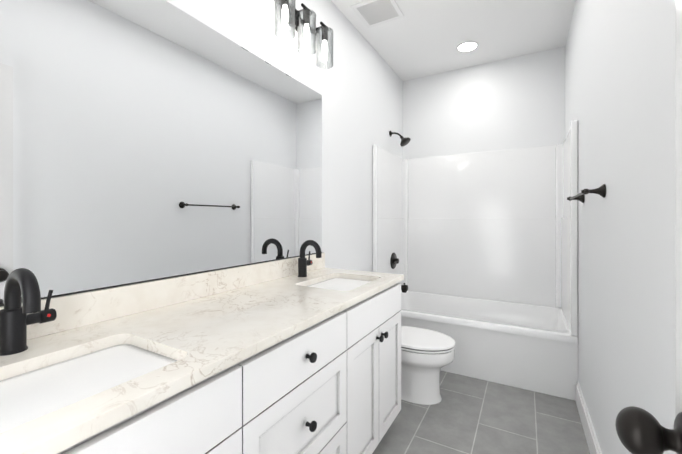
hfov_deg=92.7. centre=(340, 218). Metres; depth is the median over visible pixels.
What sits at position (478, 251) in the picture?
bathtub
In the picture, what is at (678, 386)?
door
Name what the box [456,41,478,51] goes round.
recessed light
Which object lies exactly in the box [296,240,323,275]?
faucet
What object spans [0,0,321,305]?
mirror
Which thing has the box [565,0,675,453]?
wall
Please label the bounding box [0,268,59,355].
faucet
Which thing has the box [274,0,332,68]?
sconce
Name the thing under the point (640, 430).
door knob
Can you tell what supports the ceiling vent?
in the ceiling
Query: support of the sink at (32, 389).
in the countertop
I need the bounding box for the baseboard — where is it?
[576,381,601,453]
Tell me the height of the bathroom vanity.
0.858 m
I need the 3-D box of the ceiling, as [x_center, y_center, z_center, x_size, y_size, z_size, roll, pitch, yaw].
[0.448,-1.590,1.681,1.730,0.120,3.842,0,0,30]
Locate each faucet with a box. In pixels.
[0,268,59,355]
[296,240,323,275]
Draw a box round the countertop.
[0,268,403,453]
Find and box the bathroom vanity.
[40,280,401,453]
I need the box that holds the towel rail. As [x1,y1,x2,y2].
[567,184,605,202]
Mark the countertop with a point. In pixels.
(208, 332)
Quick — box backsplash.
[32,257,323,335]
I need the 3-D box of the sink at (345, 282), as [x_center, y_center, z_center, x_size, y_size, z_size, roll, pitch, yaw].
[-0.003,0.424,1.717,0.359,0.163,0.470,0,0,30]
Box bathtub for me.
[373,120,577,400]
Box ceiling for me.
[331,0,575,80]
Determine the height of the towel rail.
0.060 m
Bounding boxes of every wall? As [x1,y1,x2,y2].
[165,0,402,271]
[403,46,564,158]
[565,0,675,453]
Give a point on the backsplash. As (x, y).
(76, 310)
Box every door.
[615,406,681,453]
[675,0,681,453]
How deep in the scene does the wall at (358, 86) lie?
2.40 m
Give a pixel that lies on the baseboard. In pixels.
(590, 436)
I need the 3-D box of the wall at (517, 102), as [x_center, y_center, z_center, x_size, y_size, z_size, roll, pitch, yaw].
[1.365,-0.159,3.301,1.490,2.743,0.120,0,0,30]
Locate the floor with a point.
(468, 415)
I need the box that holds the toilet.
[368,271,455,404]
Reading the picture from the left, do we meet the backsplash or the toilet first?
the backsplash
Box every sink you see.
[0,336,179,427]
[308,276,371,291]
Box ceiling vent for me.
[351,0,403,27]
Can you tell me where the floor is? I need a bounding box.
[372,370,589,453]

